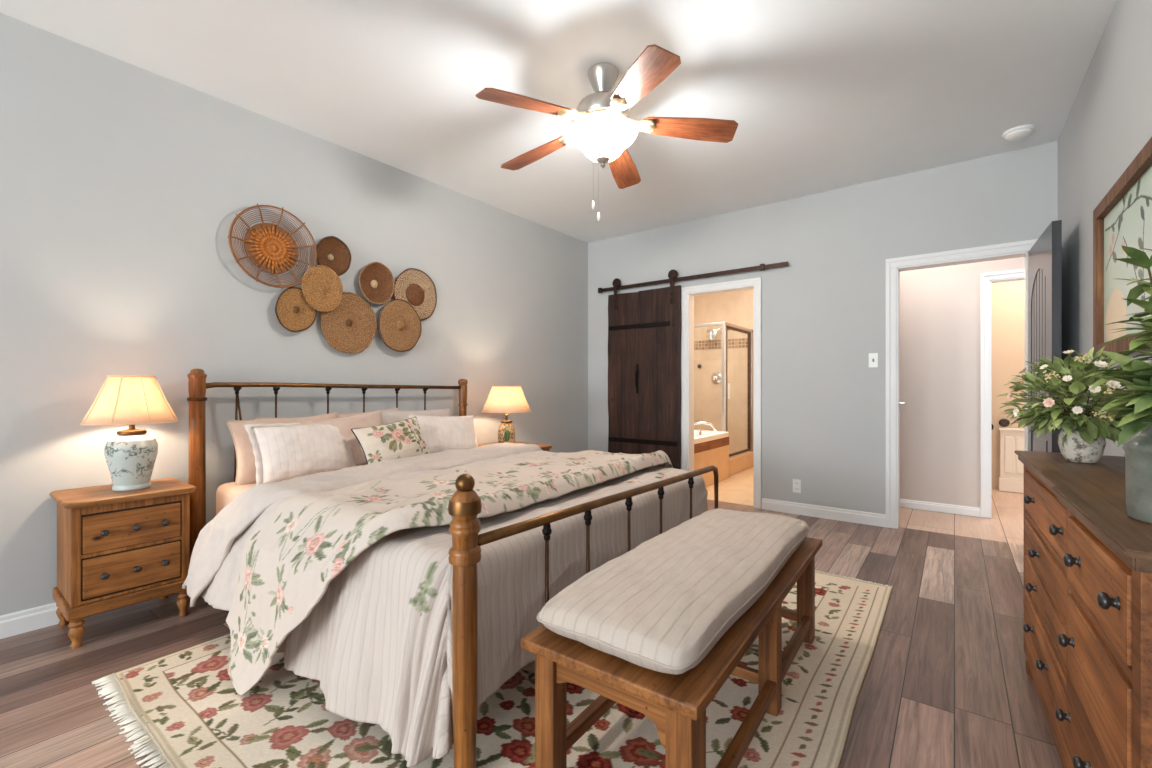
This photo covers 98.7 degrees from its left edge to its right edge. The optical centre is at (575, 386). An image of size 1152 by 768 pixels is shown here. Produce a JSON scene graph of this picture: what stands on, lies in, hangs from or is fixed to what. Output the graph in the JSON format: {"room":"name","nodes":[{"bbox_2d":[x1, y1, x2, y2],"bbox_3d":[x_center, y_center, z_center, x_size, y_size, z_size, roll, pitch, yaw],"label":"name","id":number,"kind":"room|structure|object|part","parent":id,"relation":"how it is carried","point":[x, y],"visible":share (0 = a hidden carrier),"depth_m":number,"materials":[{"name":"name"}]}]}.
{"room":"bedroom","nodes":[
{"label":"bedroom","id":0,"kind":"room"},
{"bbox_2d":[0,13,587,615],"bbox_3d":[-2.969,-0.270,1.685,0.120,2.740,10.311,0,0,37],"label":"wall","id":1,"kind":"structure","parent":0,"point":[123,185],"depth_m":2.71,"materials":[{"name":"paint"}]},
{"bbox_2d":[0,602,58,638],"bbox_3d":[-2.915,1.051,1.644,0.016,0.098,10.071,0,0,37],"label":"baseboard","id":2,"kind":"structure","parent":1,"relation":"attached to","point":[15,623],"depth_m":2.22,"materials":[{"name":"white paint"}]},
{"bbox_2d":[227,204,316,288],"bbox_3d":[-1.831,-0.845,2.996,0.068,0.498,0.496,0,0,37],"label":"wall basket","id":3,"kind":"object","parent":1,"relation":"attached to","point":[268,246],"visible":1,"depth_m":2.99,"materials":[{"name":"wicker"}]},
{"bbox_2d":[275,287,316,331],"bbox_3d":[-1.755,-0.482,3.101,0.029,0.285,0.248,0,0,37],"label":"wall basket","id":4,"kind":"object","parent":1,"relation":"attached to","point":[293,312],"visible":1,"depth_m":3.09,"materials":[{"name":"wicker"}]},
{"bbox_2d":[301,265,342,311],"bbox_3d":[-1.646,-0.638,3.211,0.028,0.304,0.264,0,0,37],"label":"wall basket","id":5,"kind":"object","parent":1,"relation":"attached to","point":[323,290],"visible":1,"depth_m":3.21,"materials":[{"name":"wicker"}]},
{"bbox_2d":[316,236,350,275],"bbox_3d":[-1.621,-0.867,3.296,0.053,0.266,0.238,0,0,37],"label":"wall basket","id":6,"kind":"object","parent":1,"relation":"attached to","point":[333,253],"visible":0.95,"depth_m":3.32,"materials":[{"name":"brown wicker"}]},
{"bbox_2d":[320,292,376,353],"bbox_3d":[-1.553,-0.438,3.393,0.030,0.422,0.398,0,0,37],"label":"wall basket","id":7,"kind":"object","parent":1,"relation":"attached to","point":[350,328],"visible":0.9,"depth_m":3.39,"materials":[{"name":"beige wicker"}]},
{"bbox_2d":[359,262,394,303],"bbox_3d":[-1.433,-0.742,3.542,0.052,0.302,0.274,0,0,37],"label":"wall basket","id":8,"kind":"object","parent":1,"relation":"attached to","point":[376,280],"visible":1,"depth_m":3.56,"materials":[{"name":"brown wicker"}]},
{"bbox_2d":[379,299,421,351],"bbox_3d":[-1.300,-0.454,3.670,0.049,0.390,0.357,0,0,35],"label":"wall basket","id":9,"kind":"object","parent":1,"relation":"attached to","point":[400,328],"visible":1,"depth_m":3.66,"materials":[{"name":"beige wicker"}]},
{"bbox_2d":[393,268,436,320],"bbox_3d":[-1.240,-0.709,3.810,0.030,0.402,0.390,0,0,37],"label":"wall basket","id":10,"kind":"object","parent":1,"relation":"attached to","point":[414,286],"visible":0.93,"depth_m":3.82,"materials":[{"name":"wicker"}]},
{"bbox_2d":[0,467,1062,767],"bbox_3d":[-0.394,1.150,1.296,5.600,0.100,12.820,0,0,37],"label":"floor","id":11,"kind":"structure","parent":0,"point":[946,683],"depth_m":2.02,"materials":[{"name":"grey wood"}]},
{"bbox_2d":[50,478,195,648],"bbox_3d":[-2.125,0.790,2.333,0.410,0.620,0.455,0,0,37],"label":"nightstand","id":12,"kind":"object","parent":11,"relation":"on","point":[116,549],"visible":0.98,"depth_m":2.20,"materials":[{"name":"brown wood"}]},
{"bbox_3d":[-2.367,1.034,2.288,0.052,0.132,0.052,0,0,37],"label":"leg","id":13,"kind":"part","parent":12,"relation":"part of","materials":[{"name":"brown wood"}]},
{"bbox_3d":[-2.110,1.034,2.092,0.052,0.132,0.052,0,0,37],"label":"leg","id":14,"kind":"part","parent":12,"relation":"part of","materials":[{"name":"brown wood"}]},
{"bbox_3d":[-2.033,0.817,2.137,0.026,0.028,0.028,0,0,37],"label":"knob","id":15,"kind":"part","parent":12,"relation":"part of","materials":[{"name":"black metal"}]},
{"bbox_3d":[-2.033,0.630,2.137,0.026,0.028,0.028,0,0,37],"label":"knob","id":16,"kind":"part","parent":12,"relation":"part of","materials":[{"name":"black metal"}]},
{"bbox_3d":[-2.128,0.948,2.335,0.391,0.050,0.433,0,0,37],"label":"moulding","id":17,"kind":"part","parent":12,"relation":"part of","materials":[{"name":"brown wood"}]},
{"bbox_2d":[79,375,178,490],"bbox_3d":[-2.100,0.213,2.341,0.351,0.534,0.351,0,0,33],"label":"table lamp","id":18,"kind":"object","parent":12,"relation":"on","point":[130,456],"visible":1,"depth_m":2.27,"materials":[{"name":"ceramic"}]},
{"bbox_3d":[-2.100,0.058,2.341,0.352,0.223,0.352,0,0,37],"label":"shade trim","id":19,"kind":"part","parent":18,"relation":"part of","materials":[{"name":"white fabric"}]},
{"bbox_3d":[-2.100,0.058,2.341,0.346,0.216,0.346,0,0,37],"label":"lamp shade","id":20,"kind":"part","parent":18,"relation":"part of","materials":[{"name":"white fabric"}]},
{"bbox_3d":[-1.988,0.716,2.228,0.012,0.415,0.405,0,0,37],"label":"frame","id":21,"kind":"part","parent":12,"relation":"part of","materials":[{"name":"brown wood"}]},
{"bbox_3d":[-1.987,0.817,2.227,0.012,0.166,0.333,0,0,37],"label":"drawer","id":22,"kind":"part","parent":12,"relation":"part of","materials":[{"name":"brown wood"}]},
{"bbox_3d":[-1.987,0.630,2.227,0.012,0.158,0.333,0,0,37],"label":"drawer","id":23,"kind":"part","parent":12,"relation":"part of","materials":[{"name":"brown wood"}]},
{"bbox_3d":[-1.968,0.817,2.221,0.026,0.028,0.028,0,0,37],"label":"knob","id":24,"kind":"part","parent":12,"relation":"part of","materials":[{"name":"black metal"}]},
{"bbox_3d":[-1.968,0.630,2.221,0.026,0.028,0.028,0,0,37],"label":"knob","id":25,"kind":"part","parent":12,"relation":"part of","materials":[{"name":"black metal"}]},
{"bbox_3d":[-1.908,0.817,2.301,0.026,0.028,0.028,0,0,37],"label":"knob","id":26,"kind":"part","parent":12,"relation":"part of","materials":[{"name":"black metal"}]},
{"bbox_3d":[-1.908,0.630,2.301,0.026,0.028,0.028,0,0,37],"label":"knob","id":27,"kind":"part","parent":12,"relation":"part of","materials":[{"name":"black metal"}]},
{"bbox_3d":[-1.889,1.034,2.382,0.052,0.132,0.052,0,0,37],"label":"leg","id":28,"kind":"part","parent":12,"relation":"part of","materials":[{"name":"brown wood"}]},
{"bbox_2d":[92,570,892,767],"bbox_3d":[-0.030,1.093,2.279,2.301,0.012,2.860,0,0,37],"label":"rug","id":29,"kind":"object","parent":11,"relation":"on","point":[185,704],"visible":0.24,"depth_m":1.63,"materials":[{"name":"fabric"}]},
{"bbox_2d":[187,368,718,767],"bbox_3d":[-0.627,0.500,2.726,2.243,1.199,1.923,0,0,37],"label":"bed","id":30,"kind":"object","parent":29,"relation":"on","point":[464,505],"visible":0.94,"depth_m":1.48,"materials":[{"name":"brown wood"}]},
{"bbox_3d":[-2.015,0.500,2.633,0.086,1.199,0.086,0,0,37],"label":"head post","id":31,"kind":"part","parent":30,"relation":"part of","materials":[{"name":"brown wood"}]},
{"bbox_2d":[216,482,255,514],"bbox_3d":[-0.643,0.708,2.773,1.910,0.385,1.775,0,0,37],"label":"mattress","id":32,"kind":"object","parent":30,"relation":"on","point":[226,493],"visible":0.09,"depth_m":2.56,"materials":[{"name":"fabric"}]},
{"bbox_2d":[253,417,299,419],"bbox_3d":[-1.602,0.338,3.012,0.127,0.330,0.625,0,0,37],"label":"pillow","id":33,"kind":"object","parent":32,"relation":"on","point":[297,417],"visible":0.02,"depth_m":2.84,"materials":[{"name":"fabric"}]},
{"bbox_2d":[226,412,337,484],"bbox_3d":[-1.638,0.347,2.843,0.162,0.383,0.614,0,0,37],"label":"pillow","id":34,"kind":"object","parent":32,"relation":"on","point":[246,468],"visible":0.26,"depth_m":2.64,"materials":[{"name":"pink fabric"}]},
{"bbox_2d":[244,421,361,484],"bbox_3d":[-1.517,0.359,2.814,0.180,0.339,0.611,0,0,37],"label":"pillow","id":35,"kind":"object","parent":32,"relation":"on","point":[282,451],"visible":0.86,"depth_m":2.70,"materials":[{"name":"white fabric"}]},
{"bbox_2d":[300,410,382,464],"bbox_3d":[-1.386,0.338,3.027,0.128,0.382,0.554,0,0,37],"label":"pillow","id":36,"kind":"object","parent":32,"relation":"on","point":[344,424],"visible":0.34,"depth_m":3.02,"materials":[{"name":"fabric"}]},
{"bbox_2d":[338,408,397,424],"bbox_3d":[-1.369,0.329,3.301,0.110,0.367,0.479,0,0,37],"label":"pillow","id":37,"kind":"object","parent":32,"relation":"on","point":[393,409],"visible":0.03,"depth_m":3.23,"materials":[{"name":"fabric"}]},
{"bbox_2d":[182,442,555,610],"bbox_3d":[-0.773,0.685,2.844,0.987,0.535,2.232,0,0,40],"label":"duvet","id":38,"kind":"object","parent":32,"relation":"on","point":[214,565],"visible":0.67,"depth_m":2.18,"materials":[{"name":"white fabric"}]},
{"bbox_2d":[351,417,430,463],"bbox_3d":[-1.142,0.355,3.112,0.186,0.308,0.511,0,0,25],"label":"cushion","id":39,"kind":"object","parent":32,"relation":"on","point":[404,438],"visible":0.84,"depth_m":3.03,"materials":[{"name":"fabric"}]},
{"bbox_2d":[382,408,449,423],"bbox_3d":[-1.130,0.331,3.561,0.142,0.350,0.607,0,0,37],"label":"pillow","id":40,"kind":"object","parent":32,"relation":"on","point":[388,416],"visible":0.12,"depth_m":3.47,"materials":[{"name":"white fabric"}]},
{"bbox_2d":[408,415,477,452],"bbox_3d":[-0.934,0.354,3.574,0.179,0.321,0.557,0,0,42],"label":"pillow","id":41,"kind":"object","parent":32,"relation":"on","point":[439,433],"visible":0.71,"depth_m":3.52,"materials":[{"name":"white fabric"}]},
{"bbox_2d":[276,466,707,766],"bbox_3d":[-0.192,0.754,2.417,1.062,0.571,2.075,0,0,37],"label":"coverlet","id":42,"kind":"object","parent":32,"relation":"on","point":[377,643],"visible":0.45,"depth_m":1.55,"materials":[{"name":"fabric"}]},
{"bbox_3d":[-1.471,-0.004,3.344,0.032,0.045,1.794,0,0,37],"label":"head rail","id":43,"kind":"part","parent":30,"relation":"part of","materials":[{"name":"gold metal"}]},
{"bbox_2d":[226,450,672,694],"bbox_3d":[-0.341,0.731,2.508,1.004,0.696,2.248,0,0,37],"label":"quilt","id":44,"kind":"object","parent":30,"relation":"on","point":[290,561],"visible":0.91,"depth_m":1.79,"materials":[{"name":"fabric"}]},
{"bbox_3d":[-0.926,0.517,4.057,0.079,1.165,0.079,0,0,37],"label":"head post","id":45,"kind":"part","parent":30,"relation":"part of","materials":[{"name":"brown wood"}]},
{"bbox_3d":[-0.308,0.671,1.375,0.090,0.858,0.090,0,0,37],"label":"foot post","id":46,"kind":"part","parent":30,"relation":"part of","materials":[{"name":"brown wood"}]},
{"bbox_3d":[0.250,0.611,2.105,0.033,0.379,1.838,0,0,37],"label":"foot rail","id":47,"kind":"part","parent":30,"relation":"part of","materials":[{"name":"gold metal"}]},
{"bbox_2d":[521,537,821,767],"bbox_3d":[0.462,0.875,1.729,0.491,0.427,1.400,0,0,36],"label":"bench","id":48,"kind":"object","parent":29,"relation":"on","point":[677,704],"visible":0.59,"depth_m":1.29,"materials":[{"name":"brown wood"}]},
{"bbox_3d":[-0.067,0.888,1.324,0.062,0.401,0.062,0,0,36],"label":"leg","id":49,"kind":"part","parent":48,"relation":"part of","materials":[{"name":"brown wood"}]},
{"bbox_2d":[537,508,809,674],"bbox_3d":[0.454,0.604,1.741,0.461,0.109,1.368,0,0,36],"label":"bench cushion","id":50,"kind":"object","parent":48,"relation":"on","point":[662,605],"visible":1,"depth_m":1.39,"materials":[{"name":"fabric"}]},
{"bbox_3d":[0.240,0.888,1.101,0.062,0.401,0.062,0,0,36],"label":"leg","id":51,"kind":"part","parent":48,"relation":"part of","materials":[{"name":"brown wood"}]},
{"bbox_3d":[0.505,0.996,1.788,0.391,0.035,0.026,0,0,36],"label":"cross rail","id":52,"kind":"part","parent":48,"relation":"part of","materials":[{"name":"brown wood"}]},
{"bbox_3d":[0.657,0.888,1.675,0.062,0.401,0.062,0,0,36],"label":"leg","id":53,"kind":"part","parent":48,"relation":"part of","materials":[{"name":"brown wood"}]},
{"bbox_3d":[0.837,0.996,2.245,0.391,0.035,0.026,0,0,36],"label":"cross rail","id":54,"kind":"part","parent":48,"relation":"part of","materials":[{"name":"brown wood"}]},
{"bbox_3d":[0.991,0.888,2.135,0.062,0.401,0.062,0,0,36],"label":"leg","id":55,"kind":"part","parent":48,"relation":"part of","materials":[{"name":"brown wood"}]},
{"bbox_2d":[478,442,551,451],"bbox_3d":[-0.551,0.800,4.260,0.570,0.600,0.440,0,0,37],"label":"nightstand","id":56,"kind":"object","parent":11,"relation":"on","point":[544,447],"visible":0.05,"depth_m":4.25,"materials":[{"name":"brown wood"}]},
{"bbox_2d":[481,386,530,442],"bbox_3d":[-0.583,0.246,4.153,0.418,0.509,0.418,0,0,37],"label":"table lamp","id":57,"kind":"object","parent":56,"relation":"on","point":[501,399],"visible":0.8,"depth_m":4.04,"materials":[{"name":"beige fabric"}]},
{"bbox_3d":[-0.583,0.100,4.153,0.418,0.218,0.418,0,0,37],"label":"shade trim","id":58,"kind":"part","parent":57,"relation":"part of","materials":[{"name":"white fabric"}]},
{"bbox_3d":[-0.583,0.101,4.153,0.412,0.211,0.412,0,0,37],"label":"lamp shade","id":59,"kind":"part","parent":57,"relation":"part of","materials":[{"name":"white fabric"}]},
{"bbox_2d":[694,421,728,486],"bbox_3d":[0.833,0.760,6.042,1.684,0.681,1.172,0,0,37],"label":"bathtub","id":60,"kind":"object","parent":11,"relation":"on","point":[710,447],"visible":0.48,"depth_m":5.62,"materials":[{"name":"beige tile"}]},
{"bbox_2d":[694,421,716,431],"bbox_3d":[1.548,0.480,6.028,0.325,0.121,0.045,0,0,8],"label":"faucet","id":61,"kind":"object","parent":60,"relation":"on","point":[696,423],"depth_m":6.01,"materials":[{"name":"silver metal"}]},
{"bbox_2d":[694,430,728,443],"bbox_3d":[0.937,0.750,5.974,1.432,0.420,1.150,0,0,37],"label":"tub basin","id":62,"kind":"object","parent":60,"relation":"in","point":[705,436],"depth_m":5.68,"materials":[{"name":"white ceramic"}]},
{"bbox_3d":[0.831,0.850,6.043,1.680,0.500,1.170,0,0,37],"label":"deck panel","id":63,"kind":"part","parent":60,"relation":"part of","materials":[{"name":"beige tile"}]},
{"bbox_2d":[694,322,752,475],"bbox_3d":[1.517,0.150,6.969,1.644,1.900,1.105,0,0,37],"label":"shower enclosure","id":64,"kind":"object","parent":11,"relation":"on","point":[739,461],"visible":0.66,"depth_m":6.47,"materials":[{"name":"clear glass"}]},
{"bbox_3d":[1.905,0.050,6.178,0.026,0.200,0.030,0,0,37],"label":"door pull","id":65,"kind":"part","parent":64,"relation":"part of","materials":[{"name":"white plastic"}]},
{"bbox_3d":[2.127,0.060,6.496,0.032,1.640,0.915,0,0,37],"label":"door frame","id":66,"kind":"part","parent":64,"relation":"part of","materials":[{"name":"brown metal"}]},
{"bbox_2d":[998,428,1024,492],"bbox_3d":[4.701,0.767,5.123,0.495,0.665,0.110,0,0,37],"label":"cabinet","id":67,"kind":"object","parent":11,"relation":"on","point":[1011,479],"visible":0.46,"depth_m":5.18,"materials":[{"name":"wood"}]},
{"bbox_3d":[4.701,0.448,5.123,0.495,0.025,0.110,0,0,37],"label":"rail","id":68,"kind":"part","parent":67,"relation":"part of","materials":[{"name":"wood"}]},
{"bbox_3d":[4.702,0.710,5.125,0.475,0.500,0.085,0,0,37],"label":"panel","id":69,"kind":"part","parent":67,"relation":"part of","materials":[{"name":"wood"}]},
{"bbox_2d":[1014,450,1151,767],"bbox_3d":[1.418,0.675,1.268,0.337,0.850,1.490,0,0,36],"label":"dresser","id":70,"kind":"object","parent":11,"relation":"on","point":[1087,626],"visible":0.99,"depth_m":1.08,"materials":[{"name":"brown wood"}]},
{"bbox_3d":[1.564,0.835,1.712,0.027,0.030,0.030,0,0,36],"label":"knob","id":71,"kind":"part","parent":70,"relation":"part of","materials":[{"name":"black metal"}]},
{"bbox_3d":[1.566,0.390,1.710,0.027,0.030,0.030,0,0,36],"label":"knob","id":72,"kind":"part","parent":70,"relation":"part of","materials":[{"name":"black metal"}]},
{"bbox_3d":[1.542,0.680,1.678,0.027,0.030,0.030,0,0,36],"label":"knob","id":73,"kind":"part","parent":70,"relation":"part of","materials":[{"name":"black metal"}]},
{"bbox_3d":[1.507,0.548,1.630,0.027,0.030,0.030,0,0,36],"label":"knob","id":74,"kind":"part","parent":70,"relation":"part of","materials":[{"name":"black metal"}]},
{"bbox_3d":[1.405,0.840,1.493,0.027,0.030,0.030,0,0,36],"label":"knob","id":75,"kind":"part","parent":70,"relation":"part of","materials":[{"name":"black metal"}]},
{"bbox_3d":[1.488,0.682,1.566,0.020,0.093,0.769,0,0,36],"label":"drawer","id":76,"kind":"part","parent":70,"relation":"part of","materials":[{"name":"brown wood"}]},
{"bbox_3d":[1.488,0.552,1.566,0.020,0.103,0.769,0,0,36],"label":"drawer","id":77,"kind":"part","parent":70,"relation":"part of","materials":[{"name":"brown wood"}]},
{"bbox_3d":[1.488,0.393,1.566,0.020,0.143,0.769,0,0,36],"label":"drawer","id":78,"kind":"part","parent":70,"relation":"part of","materials":[{"name":"brown wood"}]},
{"bbox_3d":[1.289,0.385,1.330,0.027,0.030,0.030,0,0,36],"label":"knob","id":79,"kind":"part","parent":70,"relation":"part of","materials":[{"name":"black metal"}]},
{"bbox_3d":[1.329,0.868,1.348,0.022,0.203,1.309,0,0,36],"label":"drawer","id":80,"kind":"part","parent":70,"relation":"part of","materials":[{"name":"brown wood"}]},
{"bbox_3d":[1.229,0.830,1.250,0.027,0.030,0.030,0,0,36],"label":"knob","id":81,"kind":"part","parent":70,"relation":"part of","materials":[{"name":"black metal"}]},
{"bbox_3d":[1.149,0.595,1.161,0.027,0.030,0.030,0,0,36],"label":"knob","id":82,"kind":"part","parent":70,"relation":"part of","materials":[{"name":"black metal"}]},
{"bbox_3d":[1.113,0.390,1.112,0.027,0.030,0.030,0,0,36],"label":"knob","id":83,"kind":"part","parent":70,"relation":"part of","materials":[{"name":"black metal"}]},
{"bbox_3d":[1.111,0.830,1.089,0.027,0.030,0.030,0,0,36],"label":"knob","id":84,"kind":"part","parent":70,"relation":"part of","materials":[{"name":"black metal"}]},
{"bbox_2d":[1058,427,1105,462],"bbox_3d":[1.681,0.187,1.647,0.112,0.124,0.112,0,0,37],"label":"vase","id":85,"kind":"object","parent":70,"relation":"on","point":[1075,449],"visible":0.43,"depth_m":1.61,"materials":[{"name":"white ceramic"}]},
{"bbox_2d":[996,346,1134,446],"bbox_3d":[1.655,0.037,1.668,0.370,0.334,0.476,0,0,37],"label":"flower bouquet","id":86,"kind":"object","parent":85,"relation":"in","point":[1045,412],"visible":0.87,"depth_m":1.60,"materials":[{"name":"green plant"}]},
{"bbox_3d":[1.674,0.041,1.670,0.270,0.222,0.351,0,0,37],"label":"stem","id":87,"kind":"part","parent":86,"relation":"part of","materials":[{"name":"green plant"}]},
{"bbox_3d":[1.076,0.603,1.010,0.034,0.193,0.464,0,0,36],"label":"drawer","id":88,"kind":"part","parent":70,"relation":"part of","materials":[{"name":"brown wood"}]},
{"bbox_3d":[1.076,0.393,1.010,0.034,0.153,0.464,0,0,36],"label":"drawer","id":89,"kind":"part","parent":70,"relation":"part of","materials":[{"name":"brown wood"}]},
{"bbox_3d":[0.943,0.380,0.877,0.027,0.030,0.030,0,0,36],"label":"knob","id":90,"kind":"part","parent":70,"relation":"part of","materials":[{"name":"black metal"}]},
{"bbox_2d":[1123,422,1151,523],"bbox_3d":[1.095,0.157,0.913,0.116,0.184,0.116,0,0,37],"label":"jar","id":91,"kind":"object","parent":70,"relation":"on","point":[1138,449],"visible":0.91,"depth_m":0.92,"materials":[{"name":"green glass"}]},
{"bbox_2d":[1074,195,1151,446],"bbox_3d":[1.117,-0.120,0.931,0.247,0.499,0.353,0,0,37],"label":"flower arrangement","id":92,"kind":"object","parent":91,"relation":"in","point":[1137,407],"visible":0.99,"depth_m":0.96,"materials":[{"name":"green plant"}]},
{"bbox_3d":[1.142,-0.100,0.943,0.095,0.460,0.284,0,0,23],"label":"stem","id":93,"kind":"part","parent":92,"relation":"part of","materials":[{"name":"green plant"}]},
{"bbox_2d":[0,0,1115,242],"bbox_3d":[-1.385,-1.690,0.474,4.108,0.100,10.311,0,0,37],"label":"ceiling","id":94,"kind":"structure","parent":0,"point":[821,95],"depth_m":2.62,"materials":[{"name":"paint"}]},
{"bbox_2d":[476,44,737,220],"bbox_3d":[0.106,-1.243,2.606,1.276,0.792,1.322,0,0,37],"label":"ceiling fan","id":95,"kind":"object","parent":94,"relation":"hanging from","point":[602,116],"visible":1,"depth_m":2.51,"materials":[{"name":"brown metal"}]},
{"bbox_3d":[-0.228,-1.335,2.335,0.475,0.080,0.148,0,0,-34],"label":"blade","id":96,"kind":"part","parent":95,"relation":"part of","materials":[{"name":"brown wood"}]},
{"bbox_3d":[-0.220,-1.335,2.836,0.475,0.080,0.148,0,0,35],"label":"blade","id":97,"kind":"part","parent":95,"relation":"part of","materials":[{"name":"brown wood"}]},
{"bbox_3d":[0.115,-1.123,2.526,0.002,0.475,0.002,0,0,22],"label":"pull chain","id":98,"kind":"part","parent":95,"relation":"part of","materials":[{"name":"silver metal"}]},
{"bbox_3d":[0.281,-1.335,3.000,0.148,0.080,0.475,0,0,18],"label":"blade","id":99,"kind":"part","parent":95,"relation":"part of","materials":[{"name":"brown wood"}]},
{"bbox_3d":[0.282,-1.335,2.160,0.148,0.080,0.475,0,0,-19],"label":"blade","id":100,"kind":"part","parent":95,"relation":"part of","materials":[{"name":"brown wood"}]},
{"bbox_3d":[0.583,-1.335,2.561,0.475,0.080,0.148,0,0,2],"label":"blade","id":101,"kind":"part","parent":95,"relation":"part of","materials":[{"name":"brown wood"}]},
{"bbox_2d":[1002,125,1034,140],"bbox_3d":[2.833,-1.617,3.171,0.156,0.046,0.156,0,0,37],"label":"smoke detector","id":102,"kind":"object","parent":94,"relation":"attached to","point":[1017,133],"visible":1,"depth_m":3.14,"materials":[{"name":"white plastic"}]},
{"bbox_2d":[588,141,1057,513],"bbox_3d":[1.710,-0.270,4.522,3.868,2.740,0.120,0,0,37],"label":"wall","id":103,"kind":"structure","parent":0,"point":[824,311],"depth_m":4.14,"materials":[{"name":"paint"}]},
{"bbox_2d":[598,261,787,292],"bbox_3d":[1.056,-1.068,4.900,1.991,0.056,0.075,0,0,37],"label":"barn door track","id":104,"kind":"object","parent":103,"relation":"attached to","point":[763,266],"visible":1,"depth_m":4.75,"materials":[{"name":"brown metal"}]},
{"bbox_2d":[608,269,680,468],"bbox_3d":[0.680,-0.051,5.133,0.853,2.243,0.086,0,0,37],"label":"barn door","id":105,"kind":"structure","parent":104,"relation":"hanging from","point":[644,327],"depth_m":5.11,"materials":[{"name":"brown wood"}]},
{"bbox_3d":[0.628,-0.085,5.152,0.030,0.310,0.053,0,0,37],"label":"pull handle","id":106,"kind":"part","parent":105,"relation":"part of","materials":[{"name":"black metal"}]},
{"bbox_2d":[681,277,761,508],"bbox_3d":[1.401,0.055,4.749,0.776,2.090,0.145,0,0,37],"label":"trim","id":107,"kind":"structure","parent":103,"relation":"attached to","point":[687,293],"depth_m":4.76,"materials":[{"name":"white paint"}]},
{"bbox_2d":[793,479,800,492],"bbox_3d":[1.911,0.858,4.287,0.066,0.115,0.010,0,0,37],"label":"wall outlet","id":108,"kind":"object","parent":103,"relation":"attached to","point":[796,483],"visible":1,"depth_m":4.28,"materials":[{"name":"white plastic"}]},
{"bbox_2d":[762,498,885,526],"bbox_3d":[1.669,1.051,4.468,3.868,0.098,0.016,0,0,37],"label":"baseboard","id":109,"kind":"structure","parent":103,"relation":"attached to","point":[861,517],"depth_m":4.14,"materials":[{"name":"white paint"}]},
{"bbox_2d":[869,353,877,367],"bbox_3d":[2.364,-0.212,3.935,0.065,0.115,0.018,0,0,37],"label":"light switch","id":110,"kind":"object","parent":103,"relation":"attached to","point":[873,357],"visible":1,"depth_m":3.94,"materials":[{"name":"white plastic"}]},
{"bbox_2d":[886,239,1037,528],"bbox_3d":[2.827,0.049,3.658,0.906,2.102,0.145,0,0,37],"label":"trim","id":111,"kind":"structure","parent":103,"relation":"attached to","point":[894,266],"depth_m":3.84,"materials":[{"name":"white paint"}]},
{"bbox_2d":[1028,220,1061,452],"bbox_3d":[2.857,0.085,3.052,0.104,2.006,0.773,0,0,37],"label":"door","id":112,"kind":"structure","parent":103,"relation":"in","point":[1045,256],"depth_m":2.92,"materials":[{"name":"paint"}]},
{"bbox_2d":[694,280,1024,488],"bbox_3d":[3.374,-0.268,6.307,5.500,2.744,0.120,0,0,37],"label":"wall","id":113,"kind":"structure","parent":0,"point":[735,307],"depth_m":7.04,"materials":[{"name":"beige tile"}]},
{"bbox_2d":[711,372,721,383],"bbox_3d":[2.034,-0.135,7.213,0.170,0.170,0.088,0,0,37],"label":"shower valve","id":114,"kind":"object","parent":113,"relation":"attached to","point":[716,377],"visible":0.98,"depth_m":7.21,"materials":[{"name":"silver metal"}]},
{"bbox_2d":[706,327,728,339],"bbox_3d":[2.043,-0.776,7.114,0.335,0.192,0.095,0,0,5],"label":"fitting","id":115,"kind":"object","parent":113,"relation":"attached to","point":[711,333],"visible":0.91,"depth_m":7.12,"materials":[{"name":"silver metal"}]},
{"bbox_2d":[999,419,1009,426],"bbox_3d":[4.564,0.380,5.278,0.090,0.090,0.070,0,0,37],"label":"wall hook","id":116,"kind":"object","parent":113,"relation":"attached to","point":[1002,422],"visible":0.98,"depth_m":5.25,"materials":[{"name":"black metal"}]},
{"bbox_2d":[900,257,1024,517],"bbox_3d":[3.481,-0.268,4.224,2.800,2.744,0.100,0,0,37],"label":"wall","id":117,"kind":"structure","parent":0,"point":[940,306],"depth_m":4.36,"materials":[{"name":"paint"}]},
{"bbox_2d":[900,499,980,516],"bbox_3d":[2.880,1.062,4.611,1.375,0.075,0.016,0,0,37],"label":"baseboard","id":118,"kind":"structure","parent":117,"relation":"attached to","point":[905,503],"depth_m":4.35,"materials":[{"name":"white paint"}]},
{"bbox_2d":[980,269,1024,517],"bbox_3d":[3.810,0.070,3.966,0.885,2.060,0.130,0,0,37],"label":"trim","id":119,"kind":"structure","parent":117,"relation":"attached to","point":[986,279],"depth_m":4.17,"materials":[{"name":"white paint"}]},
{"bbox_2d":[1058,0,1151,455],"bbox_3d":[0.199,-0.270,-0.737,0.120,2.740,10.311,0,0,37],"label":"wall","id":120,"kind":"structure","parent":0,"point":[1108,123],"depth_m":2.38,"materials":[{"name":"paint"}]},
{"bbox_2d":[1093,137,1151,356],"bbox_3d":[2.082,-0.475,1.854,0.035,0.680,1.075,0,0,37],"label":"framed picture","id":121,"kind":"object","parent":120,"relation":"attached to","point":[1123,217],"visible":0.86,"depth_m":2.00,"materials":[{"name":"brown wood"}]},
{"bbox_2d":[1104,165,1151,342],"bbox_3d":[2.088,-0.475,1.849,0.001,0.580,0.975,0,0,37],"label":"print","id":122,"kind":"object","parent":121,"relation":"attached to","point":[1129,224],"depth_m":1.95}
]}

